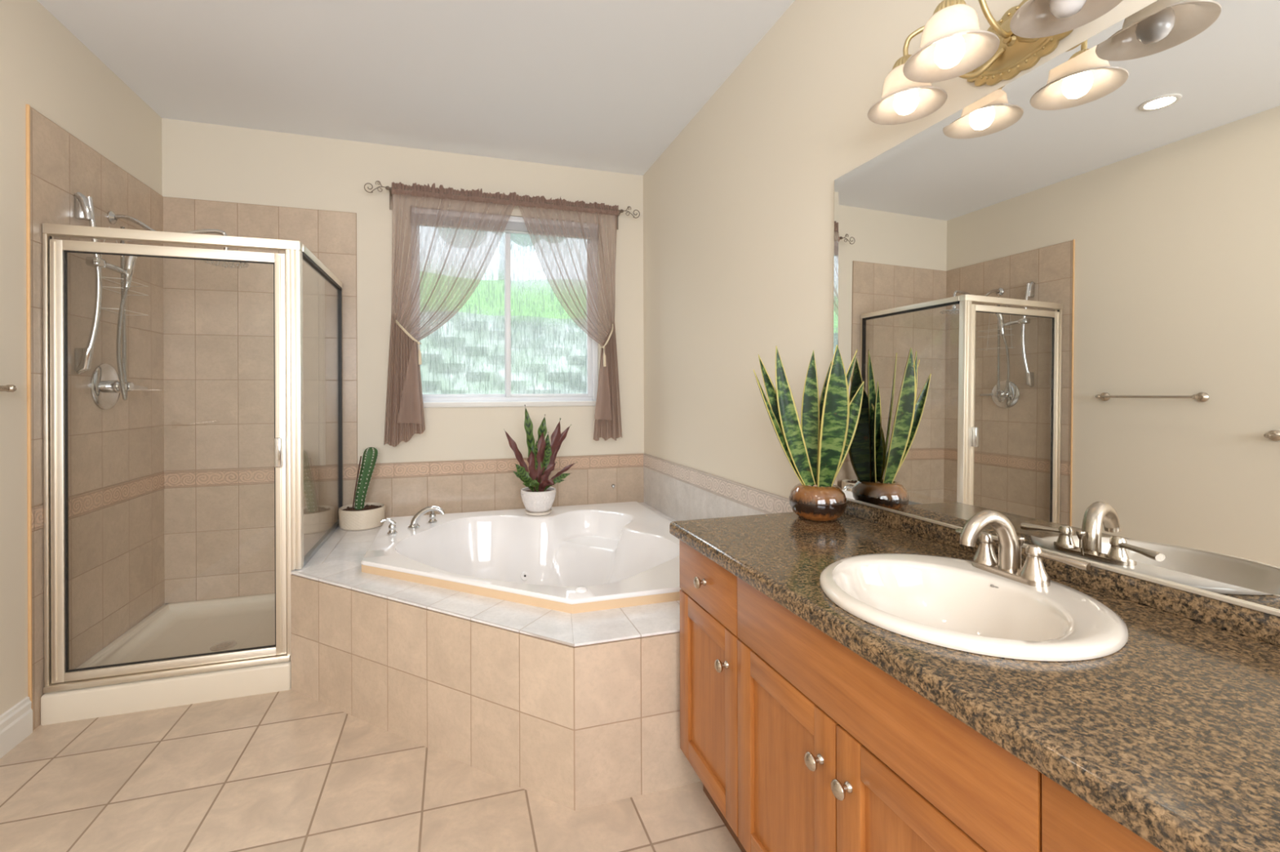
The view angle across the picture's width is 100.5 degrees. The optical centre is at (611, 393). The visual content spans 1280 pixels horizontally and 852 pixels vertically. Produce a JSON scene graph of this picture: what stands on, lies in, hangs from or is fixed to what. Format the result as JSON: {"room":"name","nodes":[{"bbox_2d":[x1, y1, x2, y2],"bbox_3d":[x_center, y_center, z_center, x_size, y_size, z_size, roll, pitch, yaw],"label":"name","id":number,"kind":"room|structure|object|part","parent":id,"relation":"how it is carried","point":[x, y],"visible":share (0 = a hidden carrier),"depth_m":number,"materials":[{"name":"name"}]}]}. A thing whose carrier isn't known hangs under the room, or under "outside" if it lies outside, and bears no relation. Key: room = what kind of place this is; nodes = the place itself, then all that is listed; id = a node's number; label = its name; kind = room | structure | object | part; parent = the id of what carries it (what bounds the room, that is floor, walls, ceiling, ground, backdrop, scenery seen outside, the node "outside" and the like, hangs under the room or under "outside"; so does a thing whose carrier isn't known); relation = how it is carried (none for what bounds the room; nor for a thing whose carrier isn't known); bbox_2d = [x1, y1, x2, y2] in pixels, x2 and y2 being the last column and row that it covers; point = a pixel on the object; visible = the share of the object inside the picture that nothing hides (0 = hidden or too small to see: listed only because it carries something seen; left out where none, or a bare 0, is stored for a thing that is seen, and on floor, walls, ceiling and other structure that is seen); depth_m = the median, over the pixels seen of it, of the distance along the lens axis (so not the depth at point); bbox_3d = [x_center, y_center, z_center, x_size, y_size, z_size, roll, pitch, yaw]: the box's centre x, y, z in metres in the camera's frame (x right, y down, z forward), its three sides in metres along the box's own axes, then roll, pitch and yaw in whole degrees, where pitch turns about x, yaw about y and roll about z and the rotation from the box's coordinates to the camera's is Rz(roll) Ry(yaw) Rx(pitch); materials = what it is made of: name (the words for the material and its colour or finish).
{"room":"bathroom","nodes":[
{"label":"bathroom","id":0,"kind":"room"},
{"bbox_2d":[0,0,164,730],"bbox_3d":[-1.874,-0.126,0.542,0.151,2.866,5.385,0,0,-17],"label":"wall","id":1,"kind":"structure","parent":0,"point":[69,125],"depth_m":2.31,"materials":[{"name":"paint"}]},
{"bbox_2d":[0,385,17,392],"bbox_3d":[-2.092,-0.017,1.651,0.084,0.056,0.531,0,0,-17],"label":"towel bar","id":2,"kind":"object","parent":1,"relation":"attached to","point":[9,388],"visible":1,"depth_m":1.88,"materials":[{"name":"silver metal"}]},
{"bbox_2d":[0,696,32,758],"bbox_3d":[-1.657,1.236,0.082,0.016,0.142,4.102,0,0,-17],"label":"baseboard","id":3,"kind":"structure","parent":1,"relation":"attached to","point":[15,723],"depth_m":1.97,"materials":[{"name":"white paint"}]},
{"bbox_3d":[-2.249,0.097,2.053,0.011,2.424,0.008,0,0,-17],"label":"edge trim","id":4,"kind":"part","parent":1,"relation":"part of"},
{"bbox_2d":[73,192,126,373],"bbox_3d":[-2.267,-0.478,2.374,0.080,0.791,0.189,0,0,20],"label":"slide bar","id":5,"kind":"object","parent":1,"relation":"attached to","point":[83,205],"visible":0.94,"depth_m":2.32,"materials":[{"name":"silver metal"}]},
{"bbox_2d":[89,364,147,409],"bbox_3d":[-2.326,-0.031,2.519,0.112,0.216,0.229,0,0,-17],"label":"shower valve","id":6,"kind":"object","parent":1,"relation":"attached to","point":[104,384],"visible":0.86,"depth_m":2.48,"materials":[{"name":"silver metal"}]},
{"bbox_3d":[-2.348,-0.031,2.506,0.064,0.216,0.216,0,0,-17],"label":"plate","id":7,"kind":"part","parent":6,"relation":"part of","materials":[{"name":"silver metal"}]},
{"bbox_2d":[115,226,142,400],"bbox_3d":[-2.260,-0.379,2.506,0.095,0.826,0.139,0,0,-36],"label":"shower","id":8,"kind":"object","parent":6,"relation":"attached to","point":[127,263],"visible":0.83,"depth_m":2.47,"materials":[{"name":"silver metal"}]},
{"bbox_3d":[-2.310,-0.031,2.567,0.048,0.052,0.147,0,0,-13],"label":"lever","id":9,"kind":"part","parent":6,"relation":"part of","materials":[{"name":"silver metal"}]},
{"bbox_2d":[106,211,248,268],"bbox_3d":[-2.123,-0.758,2.625,0.571,0.227,0.190,0,0,-17],"label":"shower","id":10,"kind":"object","parent":1,"relation":"attached to","point":[112,217],"visible":0.68,"depth_m":2.64,"materials":[{"name":"silver metal"}]},
{"bbox_2d":[100,226,148,315],"bbox_3d":[-2.345,-0.586,2.559,0.098,0.411,0.242,0,0,-17],"label":"shower caddy","id":11,"kind":"object","parent":10,"relation":"hanging from","point":[108,227],"visible":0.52,"depth_m":2.55,"materials":[{"name":"metal"}]},
{"bbox_3d":[-2.164,-0.774,2.613,0.487,0.195,0.060,0,0,-17],"label":"arm","id":12,"kind":"part","parent":10,"relation":"part of","materials":[{"name":"silver metal"}]},
{"bbox_2d":[338,502,385,530],"bbox_3d":[-1.479,0.731,3.155,0.253,0.114,0.252,0,0,-17],"label":"pot","id":13,"kind":"object","parent":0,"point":[366,516],"depth_m":3.07,"materials":[{"name":"beige ceramic"}]},
{"bbox_2d":[0,688,742,851],"bbox_3d":[-0.421,1.362,0.971,3.170,0.120,5.385,0,0,-17],"label":"floor","id":14,"kind":"structure","parent":0,"point":[290,771],"depth_m":1.71,"materials":[{"name":"tile"}]},
{"bbox_2d":[40,592,291,725],"bbox_3d":[-1.966,1.251,2.670,0.876,0.137,0.948,0,0,-17],"label":"shower tray","id":15,"kind":"object","parent":14,"relation":"on","point":[175,629],"visible":0.66,"depth_m":2.45,"materials":[{"name":"plastic"}]},
{"bbox_3d":[-1.975,1.223,2.698,0.812,0.066,0.824,0,0,-17],"label":"floor dish","id":16,"kind":"part","parent":15,"relation":"part of","materials":[{"name":"plastic"}]},
{"bbox_2d":[42,223,342,693],"bbox_3d":[-1.949,0.257,2.674,0.916,1.868,0.956,0,0,-17],"label":"shower enclosure","id":17,"kind":"object","parent":15,"relation":"on","point":[287,267],"visible":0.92,"depth_m":2.25,"materials":[{"name":"silver metal"}]},
{"bbox_3d":[-1.833,-0.658,2.263,0.912,0.040,0.044,0,0,-17],"label":"rail","id":18,"kind":"part","parent":17,"relation":"part of","materials":[{"name":"silver metal"}]},
{"bbox_3d":[-1.464,0.261,2.338,0.026,0.130,0.036,0,0,-17],"label":"handle","id":19,"kind":"part","parent":17,"relation":"part of","materials":[{"name":"silver metal"}]},
{"bbox_3d":[-1.420,0.275,2.383,0.059,1.828,0.050,0,0,-17],"label":"corner post","id":20,"kind":"part","parent":17,"relation":"part of","materials":[{"name":"silver metal"}]},
{"bbox_3d":[-1.537,-0.659,2.836,0.026,0.035,0.882,0,0,-17],"label":"return rail","id":21,"kind":"part","parent":17,"relation":"part of","materials":[{"name":"silver metal"}]},
{"bbox_2d":[290,502,701,810],"bbox_3d":[-0.445,1.043,2.588,1.994,0.518,1.973,0,0,-17],"label":"platform","id":22,"kind":"object","parent":14,"relation":"on","point":[577,711],"visible":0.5,"depth_m":1.83,"materials":[{"name":"tile"}]},
{"bbox_2d":[338,446,385,530],"bbox_3d":[-1.480,0.551,3.155,0.253,0.474,0.252,0,0,-17],"label":"potted cactus","id":23,"kind":"object","parent":22,"relation":"on","point":[361,515],"visible":1,"depth_m":3.12,"materials":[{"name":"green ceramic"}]},
{"bbox_3d":[-1.455,0.507,3.156,0.128,0.373,0.073,0,0,-17],"label":"cactus stem","id":24,"kind":"part","parent":23,"relation":"part of","materials":[{"name":"green plant"}]},
{"bbox_2d":[360,501,680,613],"bbox_3d":[-0.370,0.927,2.633,1.588,0.412,1.586,0,0,-17],"label":"bathtub","id":25,"kind":"object","parent":22,"relation":"on","point":[572,559],"visible":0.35,"depth_m":2.96,"materials":[{"name":"ceramic"}]},
{"bbox_2d":[380,506,444,534],"bbox_3d":[-1.041,0.678,2.885,0.190,0.116,0.365,0,0,26],"label":"tub faucet","id":26,"kind":"object","parent":25,"relation":"on","point":[414,522],"visible":1,"depth_m":2.90,"materials":[{"name":"silver metal"}]},
{"bbox_3d":[-1.166,0.676,2.780,0.077,0.044,0.024,0,0,-37],"label":"lever","id":27,"kind":"part","parent":26,"relation":"part of","materials":[{"name":"silver metal"}]},
{"bbox_3d":[-1.151,0.708,2.792,0.050,0.058,0.050,0,0,-17],"label":"handle","id":28,"kind":"part","parent":26,"relation":"part of","materials":[{"name":"silver metal"}]},
{"bbox_3d":[-1.016,0.678,2.913,0.197,0.116,0.062,0,0,3],"label":"spout","id":29,"kind":"part","parent":26,"relation":"part of","materials":[{"name":"silver metal"}]},
{"bbox_3d":[-1.021,0.707,3.034,0.050,0.058,0.050,0,0,-17],"label":"handle","id":30,"kind":"part","parent":26,"relation":"part of","materials":[{"name":"silver metal"}]},
{"bbox_2d":[504,404,577,515],"bbox_3d":[-0.436,0.401,3.241,0.440,0.664,0.213,0,0,-17],"label":"plant","id":31,"kind":"object","parent":25,"relation":"on","point":[538,498],"visible":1,"depth_m":3.21,"materials":[{"name":"green plant"}]},
{"bbox_3d":[-0.445,0.650,3.238,0.214,0.133,0.214,0,0,-17],"label":"pot","id":32,"kind":"part","parent":31,"relation":"part of","materials":[{"name":"white ceramic"}]},
{"bbox_2d":[679,539,746,851],"bbox_3d":[0.550,0.877,1.624,0.648,0.842,0.363,0,0,-17],"label":"vanity cabinet","id":33,"kind":"object","parent":14,"relation":"on","point":[708,688],"visible":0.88,"depth_m":1.53,"materials":[{"name":"brown wood"}]},
{"bbox_3d":[0.254,0.547,1.535,0.033,0.033,0.033,0,0,-17],"label":"knob","id":34,"kind":"part","parent":33,"relation":"part of","materials":[{"name":"silver metal"}]},
{"bbox_3d":[0.282,1.113,1.544,0.021,0.062,0.236,0,0,-17],"label":"rail","id":35,"kind":"part","parent":33,"relation":"part of","materials":[{"name":"brown wood"}]},
{"bbox_3d":[0.280,0.663,1.544,0.021,0.062,0.236,0,0,-17],"label":"rail","id":36,"kind":"part","parent":33,"relation":"part of","materials":[{"name":"brown wood"}]},
{"bbox_3d":[0.280,0.544,1.544,0.021,0.166,0.360,0,0,-17],"label":"drawer","id":37,"kind":"part","parent":33,"relation":"part of","materials":[{"name":"brown wood"}]},
{"bbox_3d":[0.286,0.888,1.545,0.008,0.396,0.244,0,0,-17],"label":"door panel","id":38,"kind":"part","parent":33,"relation":"part of","materials":[{"name":"brown wood"}]},
{"bbox_3d":[0.291,0.724,1.413,0.033,0.033,0.033,0,0,-17],"label":"knob","id":39,"kind":"part","parent":33,"relation":"part of","materials":[{"name":"silver metal"}]},
{"bbox_2d":[737,577,1042,851],"bbox_3d":[0.707,0.876,1.096,0.648,0.842,0.736,0,0,-17],"label":"vanity cabinet","id":40,"kind":"object","parent":14,"relation":"on","point":[836,753],"visible":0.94,"depth_m":0.97,"materials":[{"name":"brown wood"}]},
{"bbox_3d":[0.386,1.113,1.193,0.021,0.062,0.240,0,0,-17],"label":"rail","id":41,"kind":"part","parent":40,"relation":"part of","materials":[{"name":"brown wood"}]},
{"bbox_3d":[0.385,0.662,1.193,0.021,0.062,0.240,0,0,-17],"label":"rail","id":42,"kind":"part","parent":40,"relation":"part of","materials":[{"name":"brown wood"}]},
{"bbox_3d":[0.390,0.887,1.194,0.008,0.396,0.249,0,0,-17],"label":"door panel","id":43,"kind":"part","parent":40,"relation":"part of","materials":[{"name":"brown wood"}]},
{"bbox_3d":[0.399,0.725,1.049,0.033,0.033,0.033,0,0,-17],"label":"knob","id":44,"kind":"part","parent":40,"relation":"part of","materials":[{"name":"silver metal"}]},
{"bbox_3d":[0.421,0.725,0.974,0.033,0.033,0.033,0,0,-17],"label":"knob","id":45,"kind":"part","parent":40,"relation":"part of","materials":[{"name":"silver metal"}]},
{"bbox_3d":[0.495,0.887,0.841,0.008,0.396,0.249,0,0,-17],"label":"door panel","id":46,"kind":"part","parent":40,"relation":"part of","materials":[{"name":"brown wood"}]},
{"bbox_3d":[0.489,0.662,0.839,0.021,0.062,0.240,0,0,-17],"label":"rail","id":47,"kind":"part","parent":40,"relation":"part of","materials":[{"name":"brown wood"}]},
{"bbox_2d":[669,500,1279,851],"bbox_3d":[0.774,0.410,0.882,0.640,0.090,1.953,0,0,-17],"label":"countertop","id":48,"kind":"structure","parent":40,"relation":"on","point":[1172,735],"depth_m":0.76,"materials":[{"name":"stone"}]},
{"bbox_2d":[753,344,864,521],"bbox_3d":[0.629,0.130,1.737,0.344,0.569,0.207,0,0,-17],"label":"snake plant","id":49,"kind":"object","parent":48,"relation":"on","point":[816,449],"visible":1,"depth_m":1.73,"materials":[{"name":"green plant"}]},
{"bbox_3d":[0.685,0.358,1.767,0.180,0.112,0.180,0,0,-17],"label":"pot","id":50,"kind":"part","parent":49,"relation":"part of","materials":[{"name":"brown ceramic"}]},
{"bbox_2d":[819,553,1128,661],"bbox_3d":[0.691,0.477,1.072,0.506,0.166,0.506,0,0,-17],"label":"sink","id":51,"kind":"object","parent":48,"relation":"in","point":[945,602],"visible":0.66,"depth_m":1.10,"materials":[{"name":"ceramic"}]},
{"bbox_2d":[955,510,1090,586],"bbox_3d":[0.832,0.326,1.150,0.158,0.143,0.281,0,0,-17],"label":"sink faucet","id":52,"kind":"object","parent":48,"relation":"on","point":[1008,565],"visible":1,"depth_m":1.14,"materials":[{"name":"silver metal"}]},
{"bbox_3d":[0.852,0.337,1.259,0.024,0.019,0.081,0,0,-2],"label":"lever","id":53,"kind":"part","parent":52,"relation":"part of","materials":[{"name":"silver metal"}]},
{"bbox_3d":[0.852,0.351,1.210,0.053,0.069,0.053,0,0,-17],"label":"handle","id":54,"kind":"part","parent":52,"relation":"part of","materials":[{"name":"silver metal"}]},
{"bbox_3d":[0.819,0.321,1.153,0.135,0.133,0.038,0,0,-9],"label":"spout","id":55,"kind":"part","parent":52,"relation":"part of","materials":[{"name":"silver metal"}]},
{"bbox_3d":[0.867,0.390,1.160,0.052,0.014,0.158,0,0,-17],"label":"plate","id":56,"kind":"part","parent":52,"relation":"part of","materials":[{"name":"silver metal"}]},
{"bbox_3d":[0.900,0.351,1.170,0.018,0.071,0.018,0,0,-17],"label":"lift rod","id":57,"kind":"part","parent":52,"relation":"part of","materials":[{"name":"silver metal"}]},
{"bbox_3d":[0.882,0.350,1.110,0.053,0.069,0.053,0,0,-17],"label":"handle","id":58,"kind":"part","parent":52,"relation":"part of","materials":[{"name":"silver metal"}]},
{"bbox_3d":[0.908,0.337,1.069,0.024,0.019,0.081,0,0,-31],"label":"lever","id":59,"kind":"part","parent":52,"relation":"part of","materials":[{"name":"silver metal"}]},
{"bbox_2d":[1041,773,1163,851],"bbox_3d":[0.864,0.876,0.567,0.648,0.842,0.366,0,0,-17],"label":"vanity cabinet","id":60,"kind":"object","parent":14,"relation":"on","point":[1069,824],"visible":0.2,"depth_m":0.62,"materials":[{"name":"brown wood"}]},
{"bbox_2d":[161,118,644,604],"bbox_3d":[-1.171,-0.128,3.481,2.890,2.866,0.150,0,0,-17],"label":"wall","id":61,"kind":"structure","parent":0,"point":[219,324],"depth_m":3.23,"materials":[{"name":"paint"}]},
{"bbox_2d":[392,315,422,364],"bbox_3d":[-1.284,-0.335,3.279,0.240,0.320,0.099,0,0,16],"label":"tieback","id":62,"kind":"object","parent":61,"relation":"attached to","point":[420,361],"visible":0.84,"depth_m":3.25,"materials":[{"name":"beige fabric"}]},
{"bbox_3d":[-1.281,-0.395,3.272,0.209,0.186,0.091,0,0,10],"label":"cord","id":63,"kind":"part","parent":62,"relation":"part of","materials":[{"name":"beige fabric"}]},
{"bbox_2d":[364,180,639,229],"bbox_3d":[-0.662,-1.230,3.515,1.776,0.145,0.097,0,0,-17],"label":"curtain rod","id":64,"kind":"object","parent":61,"relation":"attached to","point":[387,188],"visible":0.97,"depth_m":3.35,"materials":[{"name":"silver metal"}]},
{"bbox_2d":[383,182,516,447],"bbox_3d":[-1.002,-0.493,3.354,0.815,1.649,0.082,0,0,-16],"label":"curtain","id":65,"kind":"object","parent":64,"relation":"hanging from","point":[404,414],"visible":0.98,"depth_m":3.31,"materials":[{"name":"brown fabric"}]},
{"bbox_2d":[391,194,515,341],"bbox_3d":[-0.990,-0.781,3.375,0.760,0.920,0.042,0,0,-17],"label":"drape","id":66,"kind":"object","parent":65,"relation":"hanging from","point":[397,334],"depth_m":3.34,"materials":[{"name":"fabric"}]},
{"bbox_3d":[-0.651,-1.262,3.480,1.510,0.013,0.013,0,0,-17],"label":"rod","id":67,"kind":"part","parent":64,"relation":"part of","materials":[{"name":"brown metal"}]},
{"bbox_2d":[516,194,622,440],"bbox_3d":[-0.269,-0.496,3.572,0.720,1.649,0.084,0,0,-18],"label":"curtain","id":68,"kind":"object","parent":64,"relation":"hanging from","point":[607,417],"visible":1,"depth_m":3.62,"materials":[{"name":"brown fabric"}]},
{"bbox_2d":[518,205,617,345],"bbox_3d":[-0.285,-0.784,3.584,0.686,0.920,0.041,0,0,-17],"label":"drape","id":69,"kind":"object","parent":68,"relation":"hanging from","point":[602,338],"depth_m":3.61,"materials":[{"name":"fabric"}]},
{"bbox_2d":[410,224,598,408],"bbox_3d":[-0.691,-0.550,3.609,1.277,1.284,0.129,0,0,-17],"label":"window","id":70,"kind":"structure","parent":61,"relation":"in","point":[507,399],"depth_m":3.63,"materials":[{"name":"white plastic"}]},
{"bbox_3d":[-0.994,-0.561,3.564,0.590,1.176,0.026,0,0,-17],"label":"sash","id":71,"kind":"part","parent":70,"relation":"part of","materials":[{"name":"glass"}]},
{"bbox_3d":[-0.994,-0.556,3.564,0.546,1.126,0.001,0,0,-17],"label":"pane","id":72,"kind":"part","parent":70,"relation":"part of","materials":[{"name":"clear glass"}]},
{"bbox_2d":[412,207,598,239],"bbox_3d":[-0.690,-1.135,3.581,1.235,0.108,0.034,0,0,-17],"label":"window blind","id":73,"kind":"object","parent":70,"relation":"attached to","point":[515,224],"visible":0.54,"depth_m":3.58,"materials":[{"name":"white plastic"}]},
{"bbox_3d":[-0.690,-1.088,3.582,1.227,0.013,0.030,0,0,-17],"label":"rail","id":74,"kind":"part","parent":73,"relation":"part of","materials":[{"name":"white"}]},
{"bbox_3d":[-0.672,0.075,3.554,1.277,0.034,0.014,0,0,-17],"label":"sill","id":75,"kind":"part","parent":70,"relation":"part of","materials":[{"name":"white paint"}]},
{"bbox_3d":[-0.431,-0.563,3.700,0.603,1.176,0.026,0,0,-17],"label":"sash","id":76,"kind":"part","parent":70,"relation":"part of","materials":[{"name":"glass"}]},
{"bbox_3d":[-0.431,-0.558,3.700,0.535,1.126,0.001,0,0,-17],"label":"pane","id":77,"kind":"part","parent":70,"relation":"part of","materials":[{"name":"clear glass"}]},
{"bbox_2d":[600,318,613,366],"bbox_3d":[-0.011,-0.355,3.666,0.085,0.350,0.190,0,0,28],"label":"tieback","id":78,"kind":"object","parent":61,"relation":"attached to","point":[611,333],"visible":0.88,"depth_m":3.59,"materials":[{"name":"beige fabric"}]},
{"bbox_3d":[-0.009,-0.415,3.655,0.082,0.216,0.162,0,0,35],"label":"cord","id":79,"kind":"part","parent":78,"relation":"part of","materials":[{"name":"beige fabric"}]},
{"bbox_2d":[36,0,795,175],"bbox_3d":[-0.433,-1.624,0.971,3.170,0.120,5.385,0,0,-17],"label":"ceiling","id":80,"kind":"structure","parent":0,"point":[598,85],"depth_m":2.53,"materials":[{"name":"paint"}]},
{"bbox_2d":[643,0,1157,520],"bbox_3d":[1.021,-0.137,1.401,0.150,2.866,5.385,0,0,-17],"label":"wall","id":81,"kind":"structure","parent":0,"point":[739,207],"depth_m":2.40,"materials":[{"name":"paint"}]},
{"bbox_2d":[867,0,1123,124],"bbox_3d":[0.835,-0.874,1.236,0.314,0.251,0.575,0,0,-17],"label":"vanity light","id":82,"kind":"object","parent":81,"relation":"attached to","point":[953,44],"visible":1,"depth_m":1.24,"materials":[{"name":"white glass"}]},
{"bbox_3d":[0.789,-0.802,1.424,0.060,0.106,0.060,0,0,-17],"label":"light bulb","id":83,"kind":"part","parent":82,"relation":"part of","materials":[{"name":"white glass"}]},
{"bbox_3d":[0.789,-0.815,1.424,0.187,0.100,0.187,0,0,-17],"label":"lamp shade","id":84,"kind":"part","parent":82,"relation":"part of","materials":[{"name":"white glass"}]},
{"bbox_3d":[0.774,-0.802,1.218,0.060,0.106,0.060,0,0,-17],"label":"light bulb","id":85,"kind":"part","parent":82,"relation":"part of","materials":[{"name":"white glass"}]},
{"bbox_3d":[0.774,-0.815,1.218,0.187,0.100,0.187,0,0,-17],"label":"lamp shade","id":86,"kind":"part","parent":82,"relation":"part of","materials":[{"name":"white glass"}]},
{"bbox_3d":[0.873,-0.880,1.364,0.221,0.175,0.030,0,0,38],"label":"lamp arm","id":87,"kind":"part","parent":82,"relation":"part of","materials":[{"name":"gold metal"}]},
{"bbox_3d":[0.865,-0.918,1.241,0.200,0.163,0.024,0,0,-15],"label":"lamp arm","id":88,"kind":"part","parent":82,"relation":"part of","materials":[{"name":"gold metal"}]},
{"bbox_3d":[0.940,-0.880,1.149,0.027,0.175,0.216,0,0,17],"label":"lamp arm","id":89,"kind":"part","parent":82,"relation":"part of","materials":[{"name":"gold metal"}]},
{"bbox_3d":[0.906,-0.816,1.054,0.187,0.100,0.187,0,0,-17],"label":"lamp shade","id":90,"kind":"part","parent":82,"relation":"part of","materials":[{"name":"white glass"}]},
{"bbox_3d":[0.906,-0.802,1.054,0.060,0.106,0.060,0,0,-17],"label":"light bulb","id":91,"kind":"part","parent":82,"relation":"part of","materials":[{"name":"white glass"}]},
{"bbox_2d":[833,0,1279,617],"bbox_3d":[1.047,-0.197,1.032,0.027,1.121,1.783,0,0,-17],"label":"wall mirror","id":92,"kind":"object","parent":81,"relation":"attached to","point":[1057,297],"visible":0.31,"depth_m":1.12,"materials":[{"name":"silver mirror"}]},
{"bbox_2d":[844,500,1279,646],"bbox_3d":[1.070,0.389,0.970,0.022,0.050,1.952,0,0,-17],"label":"backsplash","id":93,"kind":"structure","parent":81,"relation":"attached to","point":[1262,626],"depth_m":1.05,"materials":[{"name":"stone"}]},
{"label":"outside","id":94,"kind":"structure","parent":0,"visible":0},
{"bbox_2d":[419,271,586,319],"bbox_3d":[-0.677,-1.412,9.293,16.000,1.270,6.100,0,0,-17],"label":"lawn","id":95,"kind":"structure","parent":94,"point":[534,295],"depth_m":7.37,"materials":[{"name":"green plant"}]},
{"bbox_2d":[437,227,564,280],"bbox_3d":[-2.252,-3.439,10.427,3.010,3.107,1.825,0,0,-17],"label":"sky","id":96,"kind":"structure","parent":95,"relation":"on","point":[501,243],"depth_m":10.08,"materials":[{"name":"white"}]},
{"bbox_3d":[-2.254,-3.881,10.427,3.010,2.223,1.825,0,0,-17],"label":"crown","id":97,"kind":"part","parent":96,"relation":"part of","materials":[{"name":"white"}]},
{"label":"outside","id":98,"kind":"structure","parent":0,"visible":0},
{"bbox_2d":[420,311,586,394],"bbox_3d":[0.296,0.199,6.035,16.000,2.200,1.305,0,0,-17],"label":"bank","id":99,"kind":"object","parent":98,"point":[439,385],"visible":0.06,"depth_m":5.88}
]}

